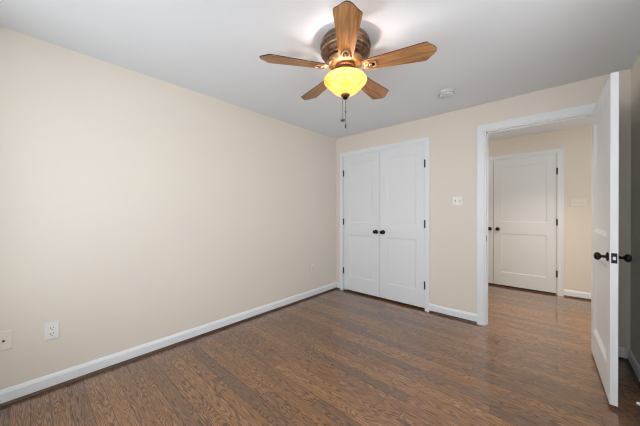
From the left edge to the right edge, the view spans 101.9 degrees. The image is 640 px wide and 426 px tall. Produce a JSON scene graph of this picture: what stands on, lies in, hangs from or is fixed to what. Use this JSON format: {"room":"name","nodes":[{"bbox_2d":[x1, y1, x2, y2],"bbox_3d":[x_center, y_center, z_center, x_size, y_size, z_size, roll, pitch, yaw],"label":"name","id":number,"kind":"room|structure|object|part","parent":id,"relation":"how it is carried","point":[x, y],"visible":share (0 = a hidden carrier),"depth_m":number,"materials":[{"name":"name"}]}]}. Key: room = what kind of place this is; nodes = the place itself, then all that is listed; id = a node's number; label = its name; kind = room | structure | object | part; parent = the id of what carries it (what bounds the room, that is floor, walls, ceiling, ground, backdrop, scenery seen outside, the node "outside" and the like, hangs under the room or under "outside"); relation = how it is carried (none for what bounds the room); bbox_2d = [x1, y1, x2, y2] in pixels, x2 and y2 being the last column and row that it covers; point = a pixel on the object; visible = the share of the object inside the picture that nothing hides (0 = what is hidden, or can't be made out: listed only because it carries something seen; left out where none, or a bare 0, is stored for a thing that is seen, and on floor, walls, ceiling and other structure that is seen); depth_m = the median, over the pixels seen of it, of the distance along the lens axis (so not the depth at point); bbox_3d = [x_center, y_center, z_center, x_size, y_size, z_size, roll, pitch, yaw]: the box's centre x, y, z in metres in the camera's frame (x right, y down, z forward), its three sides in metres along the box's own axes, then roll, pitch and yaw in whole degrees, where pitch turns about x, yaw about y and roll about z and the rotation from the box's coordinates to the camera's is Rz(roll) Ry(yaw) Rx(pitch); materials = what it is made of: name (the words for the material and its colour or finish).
{"room":"empty bedroom","nodes":[
{"label":"empty bedroom","id":0,"kind":"room"},
{"bbox_2d":[0,26,335,389],"bbox_3d":[-0.992,0.016,2.796,0.120,2.354,3.840,0,0,42],"label":"wall","id":1,"kind":"structure","parent":0,"point":[136,208],"depth_m":2.10,"materials":[{"name":"beige paint"}]},
{"bbox_2d":[0,330,12,350],"bbox_3d":[-1.964,0.796,1.612,0.014,0.118,0.072,0,0,42],"label":"outlet","id":2,"kind":"object","parent":1,"relation":"attached to","point":[6,338],"visible":1,"depth_m":1.62,"materials":[{"name":"beige plastic"}]},
{"bbox_2d":[44,321,59,340],"bbox_3d":[-1.826,0.804,1.770,0.009,0.118,0.072,0,0,42],"label":"wall outlet","id":3,"kind":"object","parent":1,"relation":"attached to","point":[51,330],"visible":1,"depth_m":1.77,"materials":[{"name":"white plastic"}]},
{"bbox_2d":[0,282,336,407],"bbox_3d":[-0.937,1.143,2.749,0.028,0.100,3.600,0,0,42],"label":"baseboard","id":4,"kind":"structure","parent":1,"relation":"attached to","point":[20,392],"depth_m":2.10,"materials":[{"name":"white paint"}]},
{"bbox_2d":[310,264,313,272],"bbox_3d":[-0.108,0.786,3.688,0.009,0.118,0.072,0,0,42],"label":"wall outlet","id":5,"kind":"object","parent":1,"relation":"attached to","point":[311,265],"visible":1,"depth_m":3.67,"materials":[{"name":"beige plastic"}]},
{"bbox_2d":[0,283,639,425],"bbox_3d":[1.180,1.225,2.136,4.240,0.060,5.752,0,0,42],"label":"floor","id":6,"kind":"structure","parent":0,"point":[336,357],"depth_m":1.91,"materials":[{"name":"brown wood"}]},
{"bbox_2d":[0,0,639,138],"bbox_3d":[0.136,-1.188,1.705,3.252,0.060,3.725,0,0,42],"label":"ceiling","id":7,"kind":"structure","parent":0,"point":[488,51],"depth_m":1.78,"materials":[{"name":"white paint"}]},
{"bbox_2d":[259,1,436,128],"bbox_3d":[0.203,-0.863,1.788,1.104,0.590,1.054,0,0,42],"label":"ceiling fan","id":8,"kind":"object","parent":7,"relation":"hanging from","point":[345,48],"visible":1,"depth_m":1.64,"materials":[{"name":"brown wood"}]},
{"bbox_3d":[-0.160,-0.969,1.668,0.445,0.006,0.147,0,12,-14],"label":"fan blade","id":9,"kind":"part","parent":8,"relation":"part of","materials":[{"name":"brown wood"}]},
{"bbox_3d":[-0.009,-0.970,2.038,0.147,0.006,0.445,-14,7,-31],"label":"fan blade","id":10,"kind":"part","parent":8,"relation":"part of","materials":[{"name":"brown wood"}]},
{"bbox_3d":[0.171,-0.855,1.749,0.288,0.122,0.288,0,0,42],"label":"lamp shade","id":11,"kind":"part","parent":8,"relation":"part of","materials":[{"name":"yellow glass"}]},
{"bbox_3d":[0.145,-0.968,1.409,0.147,0.006,0.445,12,1,4],"label":"fan blade","id":12,"kind":"part","parent":8,"relation":"part of","materials":[{"name":"brown wood"}]},
{"bbox_3d":[0.391,-0.970,2.009,0.147,0.006,0.445,-15,-10,39],"label":"fan blade","id":13,"kind":"part","parent":8,"relation":"part of","materials":[{"name":"brown wood"}]},
{"bbox_3d":[0.486,-0.969,1.620,0.445,0.006,0.147,0,-12,22],"label":"fan blade","id":14,"kind":"part","parent":8,"relation":"part of","materials":[{"name":"brown wood"}]},
{"bbox_2d":[438,88,454,98],"bbox_3d":[1.215,-1.137,2.491,0.148,0.045,0.148,0,0,42],"label":"smoke detector","id":15,"kind":"object","parent":7,"relation":"attached to","point":[446,93],"visible":1,"depth_m":2.45,"materials":[{"name":"white plastic"}]},
{"bbox_2d":[336,69,630,358],"bbox_3d":[1.784,0.001,2.807,4.000,2.385,0.120,0,0,42],"label":"wall","id":16,"kind":"structure","parent":0,"point":[453,135],"depth_m":2.88,"materials":[{"name":"beige paint"}]},
{"bbox_2d":[343,151,379,296],"bbox_3d":[0.582,0.149,3.789,0.623,2.031,0.098,0,0,42],"label":"door","id":17,"kind":"structure","parent":16,"relation":"in","point":[361,172],"depth_m":3.77,"materials":[{"name":"white paint"}]},
{"bbox_2d":[340,136,429,311],"bbox_3d":[0.856,0.135,3.625,1.358,2.112,0.138,0,0,42],"label":"trim","id":18,"kind":"structure","parent":16,"relation":"attached to","point":[426,140],"depth_m":3.21,"materials":[{"name":"white paint"}]},
{"bbox_2d":[380,143,425,307],"bbox_3d":[1.050,0.150,3.370,0.623,2.031,0.098,0,0,42],"label":"door","id":19,"kind":"structure","parent":16,"relation":"in","point":[402,169],"depth_m":3.37,"materials":[{"name":"white paint"}]},
{"bbox_2d":[453,196,462,204],"bbox_3d":[1.547,-0.137,2.924,0.100,0.100,0.020,0,0,42],"label":"light switch","id":20,"kind":"object","parent":16,"relation":"attached to","point":[457,200],"visible":1,"depth_m":2.92,"materials":[{"name":"white plastic"}]},
{"bbox_2d":[336,282,624,360],"bbox_3d":[1.365,1.143,3.084,2.953,0.100,0.028,0,0,42],"label":"baseboard","id":21,"kind":"structure","parent":16,"relation":"attached to","point":[469,317],"depth_m":2.92,"materials":[{"name":"white paint"}]},
{"bbox_2d":[477,103,595,325],"bbox_3d":[2.096,0.129,2.526,0.960,2.130,0.156,0,0,42],"label":"trim","id":22,"kind":"structure","parent":16,"relation":"attached to","point":[583,111],"depth_m":2.75,"materials":[{"name":"white paint"}]},
{"bbox_2d":[591,71,631,406],"bbox_3d":[2.069,0.159,1.901,0.162,2.033,0.866,0,0,41],"label":"door","id":23,"kind":"structure","parent":16,"relation":"in","point":[605,257],"depth_m":1.70,"materials":[{"name":"white paint"}]},
{"bbox_3d":[1.796,0.276,1.662,0.064,0.059,0.059,0,0,41],"label":"knob","id":24,"kind":"part","parent":23,"relation":"part of","materials":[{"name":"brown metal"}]},
{"bbox_3d":[1.793,0.276,1.582,0.025,0.062,0.003,0,0,41],"label":"latch plate","id":25,"kind":"part","parent":23,"relation":"part of","materials":[{"name":"metal"}]},
{"bbox_3d":[1.871,0.276,1.597,0.064,0.059,0.059,0,0,41],"label":"knob","id":26,"kind":"part","parent":23,"relation":"part of","materials":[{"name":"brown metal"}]},
{"bbox_2d":[488,125,591,292],"bbox_3d":[3.337,-0.002,3.941,3.200,2.385,0.140,0,0,42],"label":"wall","id":27,"kind":"structure","parent":0,"point":[576,142],"depth_m":3.64,"materials":[{"name":"beige paint"}]},
{"bbox_2d":[488,161,493,282],"bbox_3d":[2.560,0.147,4.529,0.776,2.031,0.098,0,0,42],"label":"door","id":28,"kind":"structure","parent":27,"relation":"in","point":[490,163],"depth_m":4.30,"materials":[{"name":"white paint"}]},
{"bbox_2d":[494,154,557,292],"bbox_3d":[3.142,0.149,4.008,0.776,2.031,0.098,0,0,42],"label":"door","id":29,"kind":"structure","parent":27,"relation":"in","point":[525,188],"depth_m":4.00,"materials":[{"name":"white paint"}]},
{"bbox_2d":[488,148,563,296],"bbox_3d":[2.885,0.128,4.306,1.688,2.124,0.118,0,0,42],"label":"trim","id":30,"kind":"structure","parent":27,"relation":"attached to","point":[559,151],"depth_m":3.73,"materials":[{"name":"white paint"}]},
{"bbox_2d":[564,289,590,300],"bbox_3d":[3.975,1.142,3.259,1.335,0.100,0.028,0,0,42],"label":"baseboard","id":31,"kind":"structure","parent":27,"relation":"attached to","point":[567,293],"depth_m":3.61,"materials":[{"name":"white paint"}]},
{"bbox_3d":[3.970,1.182,3.253,1.335,0.021,0.014,0,0,42],"label":"shoe molding","id":32,"kind":"part","parent":31,"relation":"part of","materials":[{"name":"wood"}]},
{"bbox_2d":[488,117,591,140],"bbox_3d":[2.477,-1.224,3.525,4.170,0.060,1.901,0,0,42],"label":"ceiling","id":33,"kind":"structure","parent":0,"point":[587,121],"depth_m":3.71,"materials":[{"name":"white paint"}]},
{"bbox_2d":[630,53,639,364],"bbox_3d":[1.340,0.021,0.706,0.120,2.354,3.600,0,0,42],"label":"wall","id":34,"kind":"structure","parent":0,"point":[635,70],"depth_m":1.97,"materials":[{"name":"beige paint"}]},
{"bbox_2d":[625,349,639,389],"bbox_3d":[1.285,1.148,0.758,0.028,0.100,3.600,0,0,42],"label":"baseboard","id":35,"kind":"structure","parent":34,"relation":"attached to","point":[631,361],"depth_m":1.93,"materials":[{"name":"white paint"}]}
]}

